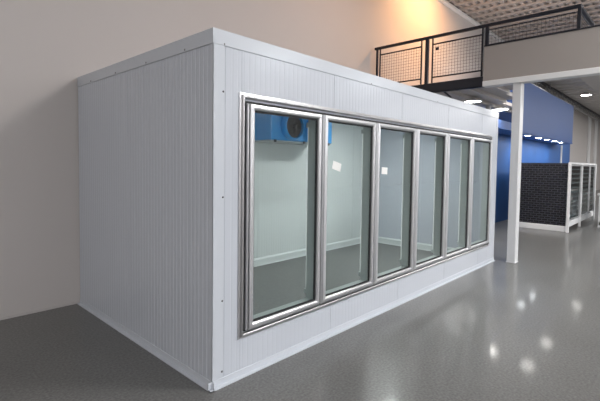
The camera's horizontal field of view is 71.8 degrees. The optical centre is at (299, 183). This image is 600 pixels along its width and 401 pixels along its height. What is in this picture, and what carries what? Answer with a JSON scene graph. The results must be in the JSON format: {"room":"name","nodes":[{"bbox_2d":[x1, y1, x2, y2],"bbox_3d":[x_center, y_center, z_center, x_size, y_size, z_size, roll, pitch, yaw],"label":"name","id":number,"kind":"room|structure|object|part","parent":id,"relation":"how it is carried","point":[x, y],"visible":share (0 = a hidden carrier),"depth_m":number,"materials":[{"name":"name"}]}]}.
{"room":"refrigeration equipment showroom","nodes":[
{"label":"refrigeration equipment showroom","id":0,"kind":"room"},
{"bbox_2d":[0,190,599,400],"bbox_3d":[16.525,1.359,12.181,17.750,0.200,55.000,3,4,43],"label":"floor","id":1,"kind":"structure","parent":0,"point":[528,329],"depth_m":3.54,"materials":[{"name":"concrete"}]},
{"bbox_2d":[77,27,498,392],"bbox_3d":[0.439,0.079,5.769,2.584,2.502,5.737,3,4,43],"label":"cooler","id":2,"kind":"object","parent":1,"relation":"on","point":[225,255],"visible":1,"depth_m":3.80,"materials":[{"name":"white metal"}]},
{"bbox_3d":[-1.966,0.169,4.212,1.222,2.400,0.100,3,4,43],"label":"panel","id":3,"kind":"part","parent":2,"relation":"part of","materials":[{"name":"white metal"}]},
{"bbox_3d":[-1.044,0.221,3.344,1.308,2.400,0.100,3,4,43],"label":"panel","id":4,"kind":"part","parent":2,"relation":"part of","materials":[{"name":"white metal"}]},
{"bbox_3d":[-0.581,0.248,2.898,0.029,2.400,0.091,3,4,43],"label":"corner trim","id":5,"kind":"part","parent":2,"relation":"part of","materials":[{"name":"white metal"}]},
{"bbox_3d":[-0.519,0.243,3.019,0.100,2.400,0.144,3,4,43],"label":"panel","id":6,"kind":"part","parent":2,"relation":"part of","materials":[{"name":"white metal"}]},
{"bbox_3d":[-0.392,0.256,3.041,0.037,1.664,0.016,3,4,43],"label":"handle","id":7,"kind":"part","parent":2,"relation":"part of","materials":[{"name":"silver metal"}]},
{"bbox_3d":[-1.092,0.101,5.956,0.100,2.400,1.217,3,4,43],"label":"panel","id":8,"kind":"part","parent":2,"relation":"part of","materials":[{"name":"white metal"}]},
{"bbox_3d":[-0.256,0.071,6.844,0.100,2.400,1.217,3,4,43],"label":"panel","id":9,"kind":"part","parent":2,"relation":"part of","materials":[{"name":"white metal"}]},
{"bbox_3d":[-0.119,1.260,3.506,0.100,0.335,1.062,3,4,43],"label":"sill panel","id":10,"kind":"part","parent":2,"relation":"part of","materials":[{"name":"white metal"}]},
{"bbox_3d":[-0.102,0.246,3.347,0.042,1.668,0.805,3,4,43],"label":"door","id":11,"kind":"part","parent":2,"relation":"part of","materials":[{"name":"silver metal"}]},
{"bbox_3d":[0.417,1.302,5.830,2.566,0.054,5.737,3,4,43],"label":"trim","id":12,"kind":"part","parent":2,"relation":"part of","materials":[{"name":"white metal"}]},
{"bbox_3d":[-0.091,-0.793,3.412,0.100,0.355,1.062,3,4,43],"label":"header panel","id":13,"kind":"part","parent":2,"relation":"part of","materials":[{"name":"white metal"}]},
{"bbox_3d":[0.448,-1.121,5.738,2.540,0.102,5.705,3,4,43],"label":"cap trim","id":14,"kind":"part","parent":2,"relation":"part of","materials":[{"name":"white metal"}]},
{"bbox_2d":[255,113,331,145],"bbox_3d":[-0.080,-0.858,6.414,0.600,0.500,1.340,3,4,43],"label":"evaporator unit","id":15,"kind":"object","parent":2,"relation":"hanging from","point":[274,129],"visible":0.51,"depth_m":5.96,"materials":[{"name":"blue metal"}]},
{"bbox_2d":[255,140,330,145],"bbox_3d":[-0.121,-0.629,6.460,0.475,0.022,1.320,3,4,43],"label":"drip tray","id":16,"kind":"object","parent":15,"relation":"on","point":[291,142],"depth_m":6.20,"materials":[{"name":"grey"}]},
{"bbox_2d":[306,156,307,258],"bbox_3d":[0.076,0.228,3.741,0.024,1.450,0.048,3,4,43],"label":"light","id":17,"kind":"object","parent":2,"relation":"on","point":[307,156],"depth_m":3.71,"materials":[{"name":"white plastic"}]},
{"bbox_3d":[0.188,0.235,3.656,0.037,1.664,0.016,3,4,43],"label":"handle","id":18,"kind":"part","parent":2,"relation":"part of","materials":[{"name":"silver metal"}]},
{"bbox_3d":[0.581,0.042,7.731,0.100,2.400,1.217,3,4,43],"label":"panel","id":19,"kind":"part","parent":2,"relation":"part of","materials":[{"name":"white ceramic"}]},
{"bbox_3d":[0.412,1.321,5.851,2.334,0.012,5.493,3,4,43],"label":"floor panel","id":20,"kind":"part","parent":2,"relation":"part of","materials":[{"name":"grey metal"}]},
{"bbox_3d":[0.478,0.225,3.962,0.042,1.668,0.805,3,4,43],"label":"door","id":21,"kind":"part","parent":2,"relation":"part of","materials":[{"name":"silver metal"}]},
{"bbox_3d":[0.413,1.254,5.848,2.334,0.123,5.493,3,4,43],"label":"cove trim","id":22,"kind":"part","parent":2,"relation":"part of","materials":[{"name":"white ceramic"}]},
{"bbox_3d":[1.213,0.020,8.401,0.100,2.400,0.620,3,4,43],"label":"panel","id":23,"kind":"part","parent":2,"relation":"part of","materials":[{"name":"white ceramic"}]},
{"bbox_2d":[360,136,362,266],"bbox_3d":[0.656,0.208,4.357,0.024,1.450,0.048,3,4,43],"label":"light","id":24,"kind":"object","parent":2,"relation":"on","point":[361,235],"depth_m":4.33,"materials":[{"name":"white plastic"}]},
{"bbox_3d":[0.665,1.232,4.337,0.100,0.335,1.217,3,4,43],"label":"sill panel","id":25,"kind":"part","parent":2,"relation":"part of","materials":[{"name":"white metal"}]},
{"bbox_3d":[1.337,0.188,4.895,0.028,1.810,5.185,3,4,43],"label":"door frame","id":26,"kind":"part","parent":2,"relation":"part of","materials":[{"name":"silver metal"}]},
{"bbox_3d":[0.693,-0.820,4.243,0.100,0.355,1.217,3,4,43],"label":"header panel","id":27,"kind":"part","parent":2,"relation":"part of","materials":[{"name":"white metal"}]},
{"bbox_3d":[0.769,0.215,4.271,0.037,1.664,0.016,3,4,43],"label":"handle","id":28,"kind":"part","parent":2,"relation":"part of","materials":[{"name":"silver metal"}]},
{"bbox_3d":[1.058,0.205,4.578,0.042,1.668,0.805,3,4,43],"label":"door","id":29,"kind":"part","parent":2,"relation":"part of","materials":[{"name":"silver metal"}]},
{"bbox_3d":[1.869,0.035,8.280,1.222,2.400,0.100,3,4,43],"label":"panel","id":30,"kind":"part","parent":2,"relation":"part of","materials":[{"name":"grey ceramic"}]},
{"bbox_2d":[400,138,403,258],"bbox_3d":[1.236,0.188,4.972,0.024,1.450,0.048,3,4,43],"label":"light","id":31,"kind":"object","parent":2,"relation":"on","point":[402,219],"depth_m":4.95,"materials":[{"name":"white plastic"}]},
{"bbox_3d":[1.349,0.195,4.887,0.037,1.664,0.016,3,4,43],"label":"handle","id":32,"kind":"part","parent":2,"relation":"part of","materials":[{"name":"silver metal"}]},
{"bbox_3d":[1.501,1.203,5.224,0.100,0.335,1.217,3,4,43],"label":"sill panel","id":33,"kind":"part","parent":2,"relation":"part of","materials":[{"name":"white metal"}]},
{"bbox_3d":[1.529,-0.849,5.130,0.100,0.355,1.217,3,4,43],"label":"header panel","id":34,"kind":"part","parent":2,"relation":"part of","materials":[{"name":"white metal"}]},
{"bbox_3d":[1.638,0.185,5.193,0.042,1.668,0.805,3,4,43],"label":"door","id":35,"kind":"part","parent":2,"relation":"part of","materials":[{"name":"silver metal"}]},
{"bbox_2d":[432,142,435,248],"bbox_3d":[1.817,0.167,5.587,0.024,1.450,0.048,3,4,43],"label":"light","id":36,"kind":"object","parent":2,"relation":"on","point":[434,208],"depth_m":5.56,"materials":[{"name":"white plastic"}]},
{"bbox_3d":[1.929,0.175,5.502,0.037,1.664,0.016,3,4,43],"label":"handle","id":37,"kind":"part","parent":2,"relation":"part of","materials":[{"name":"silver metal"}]},
{"bbox_3d":[2.792,0.087,7.412,1.308,2.400,0.100,3,4,43],"label":"panel","id":38,"kind":"part","parent":2,"relation":"part of","materials":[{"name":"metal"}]},
{"bbox_3d":[2.218,0.165,5.808,0.042,1.668,0.805,3,4,43],"label":"door","id":39,"kind":"part","parent":2,"relation":"part of","materials":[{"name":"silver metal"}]},
{"bbox_2d":[458,144,461,241],"bbox_3d":[2.397,0.147,6.203,0.024,1.450,0.048,3,4,43],"label":"light","id":40,"kind":"object","parent":2,"relation":"on","point":[460,189],"depth_m":6.17,"materials":[{"name":"white plastic"}]},
{"bbox_3d":[2.338,1.174,6.112,0.100,0.335,1.217,3,4,43],"label":"sill panel","id":41,"kind":"part","parent":2,"relation":"part of","materials":[{"name":"white metal"}]},
{"bbox_3d":[2.366,-0.878,6.018,0.100,0.355,1.217,3,4,43],"label":"header panel","id":42,"kind":"part","parent":2,"relation":"part of","materials":[{"name":"white metal"}]},
{"bbox_3d":[2.509,0.155,6.117,0.037,1.664,0.016,3,4,43],"label":"handle","id":43,"kind":"part","parent":2,"relation":"part of","materials":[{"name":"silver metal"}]},
{"bbox_3d":[2.799,0.145,6.424,0.042,1.668,0.805,3,4,43],"label":"door","id":44,"kind":"part","parent":2,"relation":"part of","materials":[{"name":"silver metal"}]},
{"bbox_3d":[2.888,1.155,6.695,0.100,0.335,0.382,3,4,43],"label":"sill panel","id":45,"kind":"part","parent":2,"relation":"part of","materials":[{"name":"white metal"}]},
{"bbox_3d":[2.917,-0.898,6.601,0.100,0.355,0.382,3,4,43],"label":"header panel","id":46,"kind":"part","parent":2,"relation":"part of","materials":[{"name":"white metal"}]},
{"bbox_3d":[3.116,0.116,6.875,0.100,2.400,0.237,3,4,43],"label":"panel","id":47,"kind":"part","parent":2,"relation":"part of","materials":[{"name":"white metal"}]},
{"bbox_3d":[3.270,0.113,6.985,0.033,2.400,0.073,3,4,43],"label":"corner trim","id":48,"kind":"part","parent":2,"relation":"part of","materials":[{"name":"white metal"}]},
{"bbox_2d":[483,104,493,109],"bbox_3d":[4.250,-0.282,9.472,0.240,2.989,0.240,3,4,43],"label":"column","id":49,"kind":"structure","parent":1,"relation":"on","point":[488,106],"depth_m":9.36,"materials":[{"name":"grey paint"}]},
{"bbox_2d":[412,25,599,112],"bbox_3d":[4.503,-1.895,8.772,4.246,1.038,4.294,3,4,43],"label":"mezzanine","id":50,"kind":"object","parent":49,"relation":"on","point":[575,53],"visible":0.68,"depth_m":6.68,"materials":[{"name":"grey"}]},
{"bbox_2d":[463,99,482,102],"bbox_3d":[3.646,-1.731,8.743,0.380,0.029,0.380,3,4,43],"label":"recessed light","id":51,"kind":"object","parent":50,"relation":"attached to","point":[469,100],"visible":0.93,"depth_m":8.69,"materials":[{"name":"white paint"}]},
{"bbox_2d":[375,4,594,84],"bbox_3d":[3.533,-2.275,8.119,3.605,0.975,2.000,3,4,43],"label":"guardrail","id":52,"kind":"object","parent":50,"relation":"on","point":[581,10],"visible":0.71,"depth_m":7.28,"materials":[{"name":"black metal"}]},
{"bbox_3d":[1.599,-2.344,8.604,0.036,0.835,0.036,3,4,43],"label":"post","id":53,"kind":"part","parent":52,"relation":"part of","materials":[{"name":"black metal"}]},
{"bbox_3d":[1.984,-2.327,8.241,0.942,0.825,0.022,3,4,43],"label":"panel","id":54,"kind":"part","parent":52,"relation":"part of","materials":[{"name":"black metal"}]},
{"bbox_3d":[2.402,-2.253,7.850,0.056,0.925,0.056,3,4,43],"label":"post","id":55,"kind":"part","parent":52,"relation":"part of","materials":[{"name":"black metal"}]},
{"bbox_3d":[2.812,-2.280,7.462,0.927,0.825,0.022,3,4,43],"label":"panel","id":56,"kind":"part","parent":52,"relation":"part of","materials":[{"name":"black metal"}]},
{"bbox_3d":[2.873,-2.714,7.391,3.605,0.050,0.050,3,4,43],"label":"rail","id":57,"kind":"part","parent":52,"relation":"part of","materials":[{"name":"black metal"}]},
{"bbox_3d":[3.182,-2.255,7.197,0.060,0.830,0.060,3,4,43],"label":"post","id":58,"kind":"part","parent":52,"relation":"part of","materials":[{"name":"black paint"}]},
{"bbox_3d":[3.195,-2.208,7.104,0.048,0.925,0.048,3,4,43],"label":"post","id":59,"kind":"part","parent":52,"relation":"part of","materials":[{"name":"black metal"}]},
{"bbox_3d":[3.683,-2.463,6.635,1.297,0.267,0.017,3,4,43],"label":"panel","id":60,"kind":"part","parent":52,"relation":"part of","materials":[{"name":"black metal"}]},
{"bbox_3d":[4.163,-2.458,6.182,0.044,0.315,0.044,3,4,43],"label":"post","id":61,"kind":"part","parent":52,"relation":"part of","materials":[{"name":"black metal"}]},
{"bbox_3d":[4.850,-2.664,6.899,0.050,0.050,1.945,3,4,43],"label":"rail","id":62,"kind":"part","parent":52,"relation":"part of","materials":[{"name":"black metal"}]},
{"bbox_2d":[491,108,509,110],"bbox_3d":[4.791,-1.771,9.943,0.420,0.029,0.420,3,4,43],"label":"recessed light","id":63,"kind":"object","parent":50,"relation":"attached to","point":[493,109],"visible":0.88,"depth_m":9.86,"materials":[{"name":"white paint"}]},
{"bbox_3d":[3.911,-1.668,6.505,1.985,0.090,0.174,3,4,43],"label":"parapet trim","id":64,"kind":"part","parent":50,"relation":"part of","materials":[{"name":"white paint"}]},
{"bbox_2d":[506,83,523,262],"bbox_3d":[3.583,-0.161,6.901,0.144,2.965,0.184,3,4,43],"label":"support post","id":65,"kind":"object","parent":1,"relation":"on","point":[518,88],"visible":1,"depth_m":6.84,"materials":[{"name":"white paint"}]},
{"bbox_2d":[519,162,596,232],"bbox_3d":[7.437,0.279,11.943,1.260,1.730,3.800,3,4,43],"label":"display case","id":66,"kind":"object","parent":1,"relation":"on","point":[553,196],"visible":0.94,"depth_m":10.76,"materials":[{"name":"black tile"}]},
{"bbox_3d":[6.590,0.373,10.174,0.060,1.680,0.060,3,4,43],"label":"frame post","id":67,"kind":"part","parent":66,"relation":"part of","materials":[{"name":"white metal"}]},
{"bbox_2d":[566,199,591,207],"bbox_3d":[7.492,0.548,11.982,1.070,0.030,3.480,3,4,43],"label":"shelf","id":68,"kind":"object","parent":66,"relation":"attached to","point":[587,201],"depth_m":11.82,"materials":[{"name":"grey metal"}]},
{"bbox_2d":[566,203,591,211],"bbox_3d":[7.491,0.668,11.988,1.070,0.030,3.480,3,4,43],"label":"shelf","id":69,"kind":"object","parent":66,"relation":"attached to","point":[577,207],"depth_m":11.65,"materials":[{"name":"grey metal"}]},
{"bbox_2d":[567,180,592,183],"bbox_3d":[7.500,-0.051,11.955,1.070,0.030,3.480,3,4,43],"label":"shelf","id":70,"kind":"object","parent":66,"relation":"attached to","point":[572,181],"depth_m":11.99,"materials":[{"name":"grey metal"}]},
{"bbox_2d":[567,184,592,188],"bbox_3d":[7.499,0.069,11.960,1.070,0.030,3.480,3,4,43],"label":"shelf","id":71,"kind":"object","parent":66,"relation":"attached to","point":[573,186],"depth_m":11.94,"materials":[{"name":"grey metal"}]},
{"bbox_3d":[7.619,0.338,11.265,0.060,1.680,0.060,3,4,43],"label":"frame post","id":72,"kind":"part","parent":66,"relation":"part of","materials":[{"name":"white metal"}]},
{"bbox_2d":[570,196,591,202],"bbox_3d":[7.494,0.428,11.977,1.070,0.030,3.480,3,4,43],"label":"shelf","id":73,"kind":"object","parent":66,"relation":"attached to","point":[574,199],"depth_m":11.74,"materials":[{"name":"grey metal"}]},
{"bbox_2d":[570,207,591,216],"bbox_3d":[7.489,0.788,11.993,1.070,0.030,3.480,3,4,43],"label":"shelf","id":74,"kind":"object","parent":66,"relation":"attached to","point":[576,212],"depth_m":11.73,"materials":[{"name":"grey metal"}]},
{"bbox_3d":[7.498,0.952,12.031,1.185,0.140,3.580,3,4,43],"label":"kick panel","id":75,"kind":"part","parent":66,"relation":"part of","materials":[{"name":"white paint"}]},
{"bbox_2d":[570,192,592,197],"bbox_3d":[7.496,0.309,11.971,1.070,0.030,3.480,3,4,43],"label":"shelf","id":76,"kind":"object","parent":66,"relation":"attached to","point":[577,194],"depth_m":11.90,"materials":[{"name":"grey metal"}]},
{"bbox_2d":[571,176,592,178],"bbox_3d":[7.502,-0.171,11.949,1.070,0.030,3.480,3,4,43],"label":"shelf","id":77,"kind":"object","parent":66,"relation":"attached to","point":[572,177],"depth_m":12.13,"materials":[{"name":"grey metal"}]},
{"bbox_2d":[571,188,592,193],"bbox_3d":[7.497,0.189,11.966,1.070,0.030,3.480,3,4,43],"label":"shelf","id":78,"kind":"object","parent":66,"relation":"attached to","point":[575,190],"depth_m":12.01,"materials":[{"name":"grey metal"}]},
{"bbox_3d":[7.881,-0.535,11.498,0.050,0.050,3.800,3,4,43],"label":"head rail","id":79,"kind":"part","parent":66,"relation":"part of","materials":[{"name":"white metal"}]},
{"bbox_3d":[8.056,0.187,11.727,0.020,1.390,1.180,3,4,43],"label":"door","id":80,"kind":"part","parent":66,"relation":"part of","materials":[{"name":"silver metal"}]},
{"bbox_3d":[8.492,0.177,12.182,0.040,1.420,0.040,3,4,43],"label":"frame post","id":81,"kind":"part","parent":66,"relation":"part of","materials":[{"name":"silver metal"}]},
{"bbox_3d":[8.804,0.161,12.520,0.020,1.390,0.840,3,4,43],"label":"door","id":82,"kind":"part","parent":66,"relation":"part of","materials":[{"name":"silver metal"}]},
{"bbox_3d":[9.128,0.285,12.865,0.060,1.680,0.060,3,4,43],"label":"frame post","id":83,"kind":"part","parent":66,"relation":"part of","materials":[{"name":"white metal"}]},
{"bbox_2d":[598,193,599,226],"bbox_3d":[8.948,0.725,11.502,0.940,0.920,1.750,3,4,43],"label":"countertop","id":84,"kind":"structure","parent":1,"relation":"on","point":[598,193],"depth_m":11.19,"materials":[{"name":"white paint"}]},
{"bbox_2d":[0,0,599,317],"bbox_3d":[10.184,-2.225,18.042,0.200,6.250,55.000,3,4,43],"label":"wall","id":85,"kind":"structure","parent":0,"point":[45,45],"depth_m":4.56,"materials":[{"name":"grey paint"}]},
{"bbox_2d":[0,302,76,319],"bbox_3d":[-5.567,1.440,1.373,0.008,0.020,8.970,3,4,43],"label":"baseboard","id":86,"kind":"structure","parent":85,"relation":"attached to","point":[45,309],"depth_m":4.35,"materials":[{"name":"grey paint"}]},
{"bbox_2d":[438,0,503,41],"bbox_3d":[5.187,-4.801,12.358,0.100,0.060,8.000,3,4,43],"label":"trim","id":87,"kind":"structure","parent":85,"relation":"attached to","point":[445,2],"depth_m":11.79,"materials":[{"name":"white paint"}]},
{"bbox_2d":[586,116,591,162],"bbox_3d":[18.659,-1.885,26.835,0.120,5.000,0.500,3,4,43],"label":"pilaster","id":88,"kind":"object","parent":85,"relation":"attached to","point":[589,118],"visible":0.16,"depth_m":26.65,"materials":[{"name":"white paint"}]},
{"bbox_2d":[593,118,597,163],"bbox_3d":[20.374,-1.985,28.652,0.120,5.080,0.600,3,4,43],"label":"pilaster","id":89,"kind":"object","parent":85,"relation":"attached to","point":[596,122],"visible":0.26,"depth_m":28.42,"materials":[{"name":"white paint"}]},
{"bbox_2d":[447,0,599,40],"bbox_3d":[5.979,-4.449,0.624,17.750,0.330,24.000,3,4,43],"label":"ceiling","id":90,"kind":"structure","parent":0,"point":[483,11],"depth_m":11.80,"materials":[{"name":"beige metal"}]},
{"bbox_2d":[495,134,569,222],"bbox_3d":[7.922,-0.975,14.888,0.930,3.980,11.350,3,4,43],"label":"wall","id":91,"kind":"structure","parent":0,"point":[533,151],"depth_m":12.54,"materials":[{"name":"blue paint"}]},
{"bbox_2d":[498,83,573,143],"bbox_3d":[7.551,-2.185,13.315,0.585,1.470,8.610,3,4,43],"label":"canopy","id":92,"kind":"object","parent":91,"relation":"attached to","point":[545,115],"visible":0.64,"depth_m":13.02,"materials":[{"name":"blue paint"}]},
{"bbox_2d":[560,145,562,162],"bbox_3d":[10.940,-0.324,17.426,0.040,2.530,0.150,3,4,43],"label":"conduit","id":93,"kind":"object","parent":91,"relation":"attached to","point":[561,145],"visible":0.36,"depth_m":17.34,"materials":[{"name":"white metal"}]},
{"bbox_2d":[534,78,599,118],"bbox_3d":[24.816,-4.601,20.632,17.750,0.940,31.050,3,4,43],"label":"ceiling","id":94,"kind":"structure","parent":0,"point":[573,88],"depth_m":19.12,"materials":[{"name":"grey"}]},
{"bbox_2d":[513,32,566,102],"bbox_3d":[8.969,-4.093,15.689,0.464,1.787,9.000,3,4,43],"label":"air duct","id":95,"kind":"object","parent":94,"relation":"hanging from","point":[513,32],"visible":0.17,"depth_m":16.09,"materials":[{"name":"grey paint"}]},
{"bbox_2d":[534,82,599,121],"bbox_3d":[17.463,-4.230,24.999,0.100,0.380,26.800,3,4,43],"label":"joist","id":96,"kind":"object","parent":94,"relation":"attached to","point":[546,85],"visible":0.66,"depth_m":21.39,"materials":[{"name":"grey metal"}]},
{"bbox_2d":[580,92,592,95],"bbox_3d":[13.319,-4.160,19.285,0.480,0.132,0.480,3,4,43],"label":"recessed light","id":97,"kind":"object","parent":94,"relation":"hanging from","point":[586,93],"visible":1,"depth_m":19.17,"materials":[{"name":"white paint"}]}
]}

